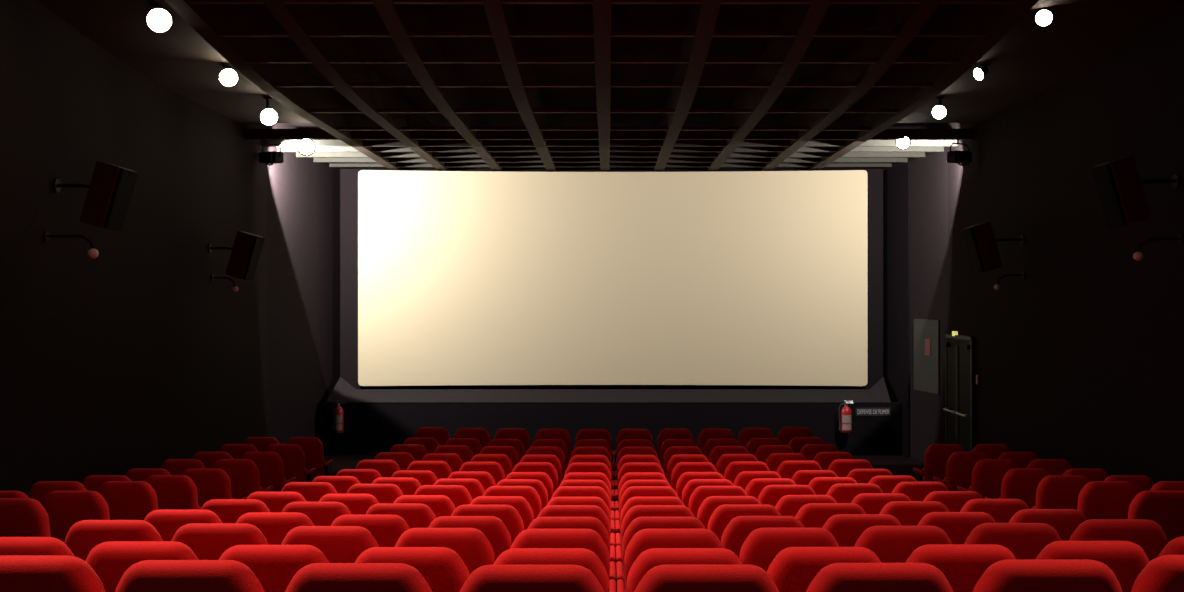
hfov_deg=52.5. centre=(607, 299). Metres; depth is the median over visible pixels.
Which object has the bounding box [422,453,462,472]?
chair
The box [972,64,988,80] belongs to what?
ceiling spotlight
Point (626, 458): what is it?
chair
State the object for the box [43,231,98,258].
wall lamp
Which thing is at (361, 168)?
wall
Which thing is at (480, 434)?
chair
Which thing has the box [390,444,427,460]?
chair
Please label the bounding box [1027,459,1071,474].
chair
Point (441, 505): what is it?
chair
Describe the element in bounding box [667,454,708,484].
chair
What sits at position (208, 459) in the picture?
chair
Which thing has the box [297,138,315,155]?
ceiling spotlight
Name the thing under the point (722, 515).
chair
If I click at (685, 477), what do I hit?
chair
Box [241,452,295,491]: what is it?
chair
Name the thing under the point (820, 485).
chair
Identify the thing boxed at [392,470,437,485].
chair
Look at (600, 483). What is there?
chair
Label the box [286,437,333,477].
chair
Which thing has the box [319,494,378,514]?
chair
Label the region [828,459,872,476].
chair
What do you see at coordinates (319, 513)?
chair
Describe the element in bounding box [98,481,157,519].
chair
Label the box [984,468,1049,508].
chair
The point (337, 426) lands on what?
fire extinguisher
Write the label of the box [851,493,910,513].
chair
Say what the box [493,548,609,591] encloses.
chair
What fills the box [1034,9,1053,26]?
ceiling spotlight
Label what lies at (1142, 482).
chair
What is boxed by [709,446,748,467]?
chair
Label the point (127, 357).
wall
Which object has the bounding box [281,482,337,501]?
chair
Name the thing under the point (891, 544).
chair
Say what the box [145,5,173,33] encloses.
ceiling spotlight
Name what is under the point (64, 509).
chair
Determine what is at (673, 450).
chair
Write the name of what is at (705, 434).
chair
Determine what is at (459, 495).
chair
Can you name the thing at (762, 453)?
chair
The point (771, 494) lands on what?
chair
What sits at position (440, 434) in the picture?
chair
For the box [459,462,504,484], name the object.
chair
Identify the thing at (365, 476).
chair
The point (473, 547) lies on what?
chair
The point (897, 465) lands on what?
floor
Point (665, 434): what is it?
chair
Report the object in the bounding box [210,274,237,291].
wall lamp
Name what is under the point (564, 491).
chair
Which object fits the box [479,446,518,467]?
chair
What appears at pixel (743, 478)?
chair
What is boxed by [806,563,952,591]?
chair
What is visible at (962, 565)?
chair
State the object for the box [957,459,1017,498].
chair
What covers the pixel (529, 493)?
chair
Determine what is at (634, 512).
chair
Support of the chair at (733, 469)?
on the floor
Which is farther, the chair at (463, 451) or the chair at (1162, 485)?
the chair at (463, 451)
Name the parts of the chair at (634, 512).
armrest, backrest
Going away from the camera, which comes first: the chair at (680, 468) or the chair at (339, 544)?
the chair at (339, 544)
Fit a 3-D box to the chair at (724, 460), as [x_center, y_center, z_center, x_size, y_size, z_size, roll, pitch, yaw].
[1.446,2.227,13.553,0.546,1.034,0.555,0,0,0]
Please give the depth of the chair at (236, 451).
14.42 m
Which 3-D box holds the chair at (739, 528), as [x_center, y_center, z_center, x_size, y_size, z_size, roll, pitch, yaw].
[0.872,1.711,6.851,0.546,1.034,0.555,0,0,0]
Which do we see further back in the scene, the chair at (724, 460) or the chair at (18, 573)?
the chair at (724, 460)
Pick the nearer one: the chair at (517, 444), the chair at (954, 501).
the chair at (954, 501)
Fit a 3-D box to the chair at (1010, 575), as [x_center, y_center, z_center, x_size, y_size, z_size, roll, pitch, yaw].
[1.411,1.347,4.049,0.546,1.034,0.555,0,0,0]
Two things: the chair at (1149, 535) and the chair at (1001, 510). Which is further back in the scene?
the chair at (1001, 510)
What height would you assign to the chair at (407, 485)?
1.034 m
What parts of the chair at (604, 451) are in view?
backrest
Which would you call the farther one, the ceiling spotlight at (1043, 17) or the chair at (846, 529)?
the ceiling spotlight at (1043, 17)
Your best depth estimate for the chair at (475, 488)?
10.42 m
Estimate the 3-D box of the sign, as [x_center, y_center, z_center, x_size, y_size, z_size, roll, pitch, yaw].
[4.690,1.980,21.210,0.620,0.150,0.020,0,0,0]
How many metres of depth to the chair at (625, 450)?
14.16 m
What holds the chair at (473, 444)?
on the floor
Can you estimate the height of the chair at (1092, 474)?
1.034 m
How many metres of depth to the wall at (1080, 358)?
14.24 m
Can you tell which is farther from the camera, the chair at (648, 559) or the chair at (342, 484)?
the chair at (342, 484)
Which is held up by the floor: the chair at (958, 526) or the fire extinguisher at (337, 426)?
the chair at (958, 526)
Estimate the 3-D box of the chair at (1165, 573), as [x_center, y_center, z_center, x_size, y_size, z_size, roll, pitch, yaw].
[1.961,1.347,4.120,0.546,1.034,0.555,0,0,0]
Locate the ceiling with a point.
(816, 85)
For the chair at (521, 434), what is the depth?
16.12 m
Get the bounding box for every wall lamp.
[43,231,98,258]
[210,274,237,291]
[994,271,1025,289]
[1133,234,1183,260]
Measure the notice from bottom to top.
0.280 m
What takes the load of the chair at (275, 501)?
on the floor
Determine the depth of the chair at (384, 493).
9.54 m
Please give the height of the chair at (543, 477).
1.034 m
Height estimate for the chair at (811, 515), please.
1.034 m
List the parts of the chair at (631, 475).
armrest, backrest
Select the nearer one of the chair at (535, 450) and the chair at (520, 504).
the chair at (520, 504)
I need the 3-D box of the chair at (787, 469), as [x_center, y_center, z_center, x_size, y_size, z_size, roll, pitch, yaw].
[1.992,2.184,12.675,0.546,1.034,0.555,0,0,0]
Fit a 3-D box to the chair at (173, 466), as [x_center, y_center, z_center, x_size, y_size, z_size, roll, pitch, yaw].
[-4.460,2.184,12.792,0.546,1.034,0.555,0,0,0]
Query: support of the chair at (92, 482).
on the floor
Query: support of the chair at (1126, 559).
on the floor
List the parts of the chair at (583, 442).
backrest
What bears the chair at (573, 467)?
on the floor
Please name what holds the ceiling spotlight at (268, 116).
attached to the ceiling
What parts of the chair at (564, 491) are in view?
backrest, armrest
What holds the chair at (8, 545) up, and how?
on the floor
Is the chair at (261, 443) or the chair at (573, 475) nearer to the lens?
the chair at (573, 475)
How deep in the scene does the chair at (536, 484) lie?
10.38 m
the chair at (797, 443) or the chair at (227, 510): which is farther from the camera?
the chair at (797, 443)
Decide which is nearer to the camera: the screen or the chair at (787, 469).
the chair at (787, 469)
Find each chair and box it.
[0,491,28,497]
[0,498,50,536]
[0,537,73,555]
[0,555,104,591]
[29,481,86,504]
[42,491,109,541]
[64,520,162,560]
[82,475,130,491]
[86,541,198,591]
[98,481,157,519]
[115,560,264,591]
[125,468,170,480]
[144,510,221,540]
[145,475,201,509]
[161,459,204,474]
[171,523,268,559]
[182,468,246,506]
[193,452,232,467]
[201,499,269,522]
[213,459,273,498]
[219,444,257,458]
[219,545,329,591]
[236,512,314,544]
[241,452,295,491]
[243,437,278,451]
[247,492,306,511]
[265,444,315,481]
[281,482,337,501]
[281,526,378,562]
[282,502,351,525]
[285,563,431,591]
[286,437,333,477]
[312,476,360,493]
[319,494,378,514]
[331,515,409,546]
[336,469,381,483]
[346,484,402,502]
[355,547,469,591]
[356,460,399,476]
[365,503,435,528]
[372,477,420,494]
[374,452,414,469]
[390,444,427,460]
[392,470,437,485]
[394,495,455,517]
[395,528,494,573]
[404,437,439,453]
[407,461,451,479]
[414,485,471,507]
[415,427,449,445]
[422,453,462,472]
[428,516,510,560]
[434,445,472,463]
[434,479,484,499]
[445,438,481,455]
[447,471,495,490]
[451,505,523,544]
[454,428,489,447]
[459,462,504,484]
[460,565,603,591]
[470,454,512,477]
[470,496,533,529]
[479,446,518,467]
[483,486,541,518]
[488,439,524,461]
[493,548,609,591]
[494,428,529,453]
[496,479,547,508]
[505,472,552,501]
[510,529,615,591]
[512,462,557,493]
[519,455,561,486]
[525,446,564,479]
[527,517,615,580]
[531,439,567,470]
[535,429,572,463]
[537,505,615,562]
[547,497,614,545]
[551,486,614,533]
[558,480,614,520]
[561,472,614,510]
[564,463,613,500]
[568,455,613,489]
[571,447,613,479]
[573,439,613,470]
[576,429,613,461]
[614,429,651,461]
[614,439,654,513]
[614,447,657,479]
[614,455,660,488]
[615,462,664,503]
[615,472,667,510]
[615,480,671,563]
[615,486,678,537]
[615,497,684,551]
[616,505,693,591]
[616,517,705,590]
[617,529,723,591]
[626,548,741,591]
[634,564,778,591]
[655,429,692,461]
[660,439,696,468]
[663,446,702,478]
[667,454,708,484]
[671,462,716,490]
[676,472,723,500]
[682,479,733,507]
[689,486,747,517]
[697,496,760,528]
[698,428,733,452]
[703,439,739,459]
[708,504,780,540]
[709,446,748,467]
[716,454,757,476]
[721,516,804,557]
[724,461,769,483]
[733,471,780,489]
[738,428,773,447]
[739,528,838,571]
[745,478,795,498]
[746,438,782,455]
[755,445,793,462]
[758,485,815,506]
[765,453,806,471]
[767,547,880,591]
[775,495,836,516]
[777,427,812,444]
[777,461,821,478]
[788,437,823,452]
[791,470,837,484]
[795,503,865,527]
[800,444,838,460]
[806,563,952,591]
[808,477,856,494]
[813,452,853,469]
[822,514,901,546]
[826,483,882,502]
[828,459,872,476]
[847,469,892,482]
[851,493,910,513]
[854,526,951,562]
[869,476,916,492]
[879,501,948,525]
[892,482,947,500]
[905,544,1015,591]
[913,444,963,481]
[917,512,995,543]
[924,491,982,511]
[933,452,988,490]
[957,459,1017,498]
[960,499,1029,522]
[964,523,1061,558]
[972,444,1010,458]
[973,559,1121,591]
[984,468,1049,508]
[998,452,1038,467]
[1009,509,1086,540]
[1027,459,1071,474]
[1031,475,1088,509]
[1036,541,1148,591]
[1063,468,1108,481]
[1069,519,1167,561]
[1077,481,1137,519]
[1104,475,1153,492]
[1128,491,1183,542]
[1131,555,1183,591]
[1150,481,1183,490]
[1158,536,1183,556]
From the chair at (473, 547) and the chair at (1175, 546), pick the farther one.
the chair at (473, 547)
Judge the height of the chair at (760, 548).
1.034 m
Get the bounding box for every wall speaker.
[53,161,137,230]
[208,231,264,279]
[962,222,1024,272]
[1091,156,1179,226]
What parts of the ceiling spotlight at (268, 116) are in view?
stem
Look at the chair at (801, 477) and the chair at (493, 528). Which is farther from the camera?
the chair at (801, 477)
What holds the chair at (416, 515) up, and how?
on the floor
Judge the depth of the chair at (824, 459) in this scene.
13.46 m
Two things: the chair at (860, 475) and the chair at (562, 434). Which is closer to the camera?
the chair at (860, 475)
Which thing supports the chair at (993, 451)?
on the floor
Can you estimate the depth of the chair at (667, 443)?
15.14 m
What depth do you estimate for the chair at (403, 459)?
13.43 m
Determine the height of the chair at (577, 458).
1.034 m
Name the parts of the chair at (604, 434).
backrest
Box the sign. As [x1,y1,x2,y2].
[856,408,890,415]
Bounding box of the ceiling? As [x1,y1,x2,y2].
[38,0,1182,170]
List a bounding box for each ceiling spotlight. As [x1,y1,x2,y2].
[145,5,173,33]
[218,66,238,87]
[259,97,278,126]
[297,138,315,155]
[895,135,910,149]
[931,97,946,119]
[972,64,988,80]
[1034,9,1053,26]
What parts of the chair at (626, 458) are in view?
armrest, backrest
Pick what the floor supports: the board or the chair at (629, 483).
the chair at (629, 483)
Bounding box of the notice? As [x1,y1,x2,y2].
[925,339,930,355]
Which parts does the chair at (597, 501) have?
backrest, armrest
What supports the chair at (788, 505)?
on the floor
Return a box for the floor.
[324,456,923,476]
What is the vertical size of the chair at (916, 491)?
1.034 m
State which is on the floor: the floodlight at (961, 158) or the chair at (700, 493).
the chair at (700, 493)
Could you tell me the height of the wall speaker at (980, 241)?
0.666 m
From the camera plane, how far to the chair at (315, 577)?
3.73 m
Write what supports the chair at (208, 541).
on the floor
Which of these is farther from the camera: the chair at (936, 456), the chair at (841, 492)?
the chair at (936, 456)
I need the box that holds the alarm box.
[976,375,980,384]
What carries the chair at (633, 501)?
on the floor
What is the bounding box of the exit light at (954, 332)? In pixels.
[952,330,957,335]
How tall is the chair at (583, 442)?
1.034 m
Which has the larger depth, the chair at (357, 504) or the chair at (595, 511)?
the chair at (357, 504)
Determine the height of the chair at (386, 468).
1.034 m
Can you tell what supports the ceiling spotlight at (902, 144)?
attached to the ceiling
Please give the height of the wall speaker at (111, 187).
0.666 m
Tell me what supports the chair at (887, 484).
on the floor
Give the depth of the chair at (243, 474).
12.55 m
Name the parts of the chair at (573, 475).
backrest, armrest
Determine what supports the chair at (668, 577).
on the floor
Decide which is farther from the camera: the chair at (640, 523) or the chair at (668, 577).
the chair at (640, 523)
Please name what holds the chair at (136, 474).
on the floor
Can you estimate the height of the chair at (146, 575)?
1.034 m
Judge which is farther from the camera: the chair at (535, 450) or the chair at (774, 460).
the chair at (535, 450)
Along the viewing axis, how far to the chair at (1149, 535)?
5.85 m
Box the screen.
[341,169,882,388]
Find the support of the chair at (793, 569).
on the floor
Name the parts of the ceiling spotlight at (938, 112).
stem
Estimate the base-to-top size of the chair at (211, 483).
1.034 m
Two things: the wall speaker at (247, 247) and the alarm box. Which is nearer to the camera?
the wall speaker at (247, 247)
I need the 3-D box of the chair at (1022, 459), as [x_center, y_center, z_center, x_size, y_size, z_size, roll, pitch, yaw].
[4.630,2.227,13.742,0.546,1.034,0.555,0,0,0]
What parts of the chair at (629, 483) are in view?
armrest, backrest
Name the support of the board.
attached to the wall at (1080, 358)
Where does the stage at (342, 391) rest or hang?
attached to the wall at (370, 429)
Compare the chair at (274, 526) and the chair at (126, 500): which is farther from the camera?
the chair at (126, 500)
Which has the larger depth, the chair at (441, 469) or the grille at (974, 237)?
the grille at (974, 237)
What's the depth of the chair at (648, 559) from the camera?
4.66 m
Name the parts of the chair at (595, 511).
backrest, armrest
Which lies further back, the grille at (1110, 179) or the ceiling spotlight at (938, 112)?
the ceiling spotlight at (938, 112)
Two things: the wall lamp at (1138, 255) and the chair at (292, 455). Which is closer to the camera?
the wall lamp at (1138, 255)
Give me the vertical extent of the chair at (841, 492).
1.034 m
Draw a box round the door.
[943,334,975,451]
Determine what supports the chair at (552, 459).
on the floor
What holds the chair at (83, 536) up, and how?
on the floor
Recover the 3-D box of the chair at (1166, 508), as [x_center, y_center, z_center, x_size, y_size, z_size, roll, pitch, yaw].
[4.070,1.912,8.992,0.546,1.034,0.555,0,0,0]
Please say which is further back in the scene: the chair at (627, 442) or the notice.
the notice
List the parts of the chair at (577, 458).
backrest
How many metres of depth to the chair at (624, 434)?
16.06 m
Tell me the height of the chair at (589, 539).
1.034 m
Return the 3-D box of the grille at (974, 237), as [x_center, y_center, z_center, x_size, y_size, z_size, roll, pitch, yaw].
[4.838,-0.659,15.900,0.194,0.589,0.390,0,0,0]
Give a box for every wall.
[0,0,339,496]
[317,402,901,455]
[340,167,880,388]
[881,0,1183,483]
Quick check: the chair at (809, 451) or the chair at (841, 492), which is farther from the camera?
the chair at (809, 451)
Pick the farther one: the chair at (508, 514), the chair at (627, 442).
the chair at (627, 442)
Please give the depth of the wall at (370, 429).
21.22 m
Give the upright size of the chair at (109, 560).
1.034 m
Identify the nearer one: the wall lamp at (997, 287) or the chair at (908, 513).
the chair at (908, 513)
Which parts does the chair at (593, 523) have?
backrest, armrest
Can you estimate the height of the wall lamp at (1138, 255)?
0.259 m
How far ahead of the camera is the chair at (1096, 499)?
9.69 m
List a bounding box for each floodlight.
[259,144,283,165]
[947,138,971,165]
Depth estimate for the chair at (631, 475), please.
11.31 m
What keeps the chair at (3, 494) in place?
on the floor
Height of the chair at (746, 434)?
1.034 m
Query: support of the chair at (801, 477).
on the floor
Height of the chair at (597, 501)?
1.034 m
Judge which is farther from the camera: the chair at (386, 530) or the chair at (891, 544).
the chair at (386, 530)
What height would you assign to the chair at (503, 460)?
1.034 m
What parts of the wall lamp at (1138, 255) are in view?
globe, arm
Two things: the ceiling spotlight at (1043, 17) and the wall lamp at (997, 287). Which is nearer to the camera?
the ceiling spotlight at (1043, 17)
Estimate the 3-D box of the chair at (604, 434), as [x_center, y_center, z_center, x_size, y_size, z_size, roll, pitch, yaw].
[-0.194,2.248,16.324,0.546,1.034,0.555,0,0,0]
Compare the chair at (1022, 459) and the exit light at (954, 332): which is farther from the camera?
the exit light at (954, 332)
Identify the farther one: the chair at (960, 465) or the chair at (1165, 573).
the chair at (960, 465)
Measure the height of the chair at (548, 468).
1.034 m
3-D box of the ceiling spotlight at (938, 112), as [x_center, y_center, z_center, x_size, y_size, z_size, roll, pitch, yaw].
[4.250,-2.467,15.458,0.193,0.314,0.226,0,0,1]
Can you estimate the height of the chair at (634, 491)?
1.034 m
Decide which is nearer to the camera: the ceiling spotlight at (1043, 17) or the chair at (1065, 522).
the chair at (1065, 522)
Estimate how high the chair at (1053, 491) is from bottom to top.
1.034 m
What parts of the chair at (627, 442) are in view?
backrest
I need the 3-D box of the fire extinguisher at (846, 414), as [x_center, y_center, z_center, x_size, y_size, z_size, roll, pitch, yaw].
[4.191,2.050,21.114,0.231,0.560,0.231,0,0,38]
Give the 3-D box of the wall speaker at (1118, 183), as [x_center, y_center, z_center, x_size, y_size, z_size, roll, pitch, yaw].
[5.120,-1.048,11.600,0.759,0.666,0.400,0,0,0]
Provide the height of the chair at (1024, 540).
1.034 m
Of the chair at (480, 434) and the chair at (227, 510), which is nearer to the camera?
the chair at (227, 510)
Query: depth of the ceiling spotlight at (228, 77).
13.58 m
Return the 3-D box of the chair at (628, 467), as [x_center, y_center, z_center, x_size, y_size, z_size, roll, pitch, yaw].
[0.343,2.184,12.527,0.546,1.034,0.555,0,0,0]
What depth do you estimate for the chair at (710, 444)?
15.19 m
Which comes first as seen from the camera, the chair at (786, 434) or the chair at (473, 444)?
the chair at (473, 444)
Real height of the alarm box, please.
0.140 m
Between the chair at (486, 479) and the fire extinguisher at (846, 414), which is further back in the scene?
the fire extinguisher at (846, 414)
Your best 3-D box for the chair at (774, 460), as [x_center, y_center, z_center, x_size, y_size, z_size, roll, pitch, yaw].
[1.996,2.227,13.626,0.546,1.034,0.555,0,0,0]
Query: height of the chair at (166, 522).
1.034 m
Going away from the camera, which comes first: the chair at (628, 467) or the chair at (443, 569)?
the chair at (443, 569)
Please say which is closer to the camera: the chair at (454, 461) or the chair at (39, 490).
the chair at (39, 490)
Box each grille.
[104,168,137,230]
[243,236,264,279]
[962,227,984,272]
[1091,163,1126,226]
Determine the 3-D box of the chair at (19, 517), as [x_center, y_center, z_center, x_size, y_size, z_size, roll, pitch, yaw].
[-3.910,1.810,8.042,0.546,1.034,0.555,0,0,0]
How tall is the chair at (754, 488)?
1.034 m
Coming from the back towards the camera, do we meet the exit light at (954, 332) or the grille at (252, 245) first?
the exit light at (954, 332)
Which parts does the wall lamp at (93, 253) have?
arm, globe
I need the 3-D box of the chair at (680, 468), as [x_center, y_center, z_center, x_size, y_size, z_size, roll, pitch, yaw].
[0.892,2.184,12.553,0.546,1.034,0.555,0,0,0]
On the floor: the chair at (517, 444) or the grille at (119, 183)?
the chair at (517, 444)
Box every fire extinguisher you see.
[331,401,345,432]
[838,401,852,432]
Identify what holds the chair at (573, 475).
on the floor
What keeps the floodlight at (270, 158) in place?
attached to the wall at (127, 357)
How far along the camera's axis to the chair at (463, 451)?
14.29 m
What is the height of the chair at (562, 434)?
1.034 m
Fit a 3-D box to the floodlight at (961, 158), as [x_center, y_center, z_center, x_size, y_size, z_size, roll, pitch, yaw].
[5.275,-2.218,17.955,0.391,0.424,0.259,0,0,-29]
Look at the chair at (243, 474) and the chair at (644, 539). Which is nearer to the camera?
the chair at (644, 539)
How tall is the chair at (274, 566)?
1.034 m
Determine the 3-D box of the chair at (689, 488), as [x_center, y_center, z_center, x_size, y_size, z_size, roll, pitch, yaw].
[0.885,2.076,10.652,0.546,1.034,0.555,0,0,0]
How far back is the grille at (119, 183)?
11.72 m
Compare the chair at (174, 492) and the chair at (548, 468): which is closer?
the chair at (174, 492)
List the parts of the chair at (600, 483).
backrest, armrest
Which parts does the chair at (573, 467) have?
backrest, armrest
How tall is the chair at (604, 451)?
1.034 m
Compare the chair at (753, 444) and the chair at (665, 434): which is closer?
the chair at (753, 444)
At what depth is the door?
18.57 m
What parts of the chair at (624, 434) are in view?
backrest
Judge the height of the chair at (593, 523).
1.034 m
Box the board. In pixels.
[914,319,939,393]
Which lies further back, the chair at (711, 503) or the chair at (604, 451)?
the chair at (604, 451)
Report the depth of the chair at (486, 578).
3.70 m
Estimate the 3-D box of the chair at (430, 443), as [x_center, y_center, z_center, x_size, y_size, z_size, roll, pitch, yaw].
[-2.397,2.278,15.593,0.546,1.034,0.555,0,0,0]
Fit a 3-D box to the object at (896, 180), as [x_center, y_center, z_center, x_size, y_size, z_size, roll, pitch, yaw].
[5.170,0.175,21.575,0.030,5.150,1.267,0,0,-8]
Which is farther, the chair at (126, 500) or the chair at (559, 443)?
the chair at (559, 443)

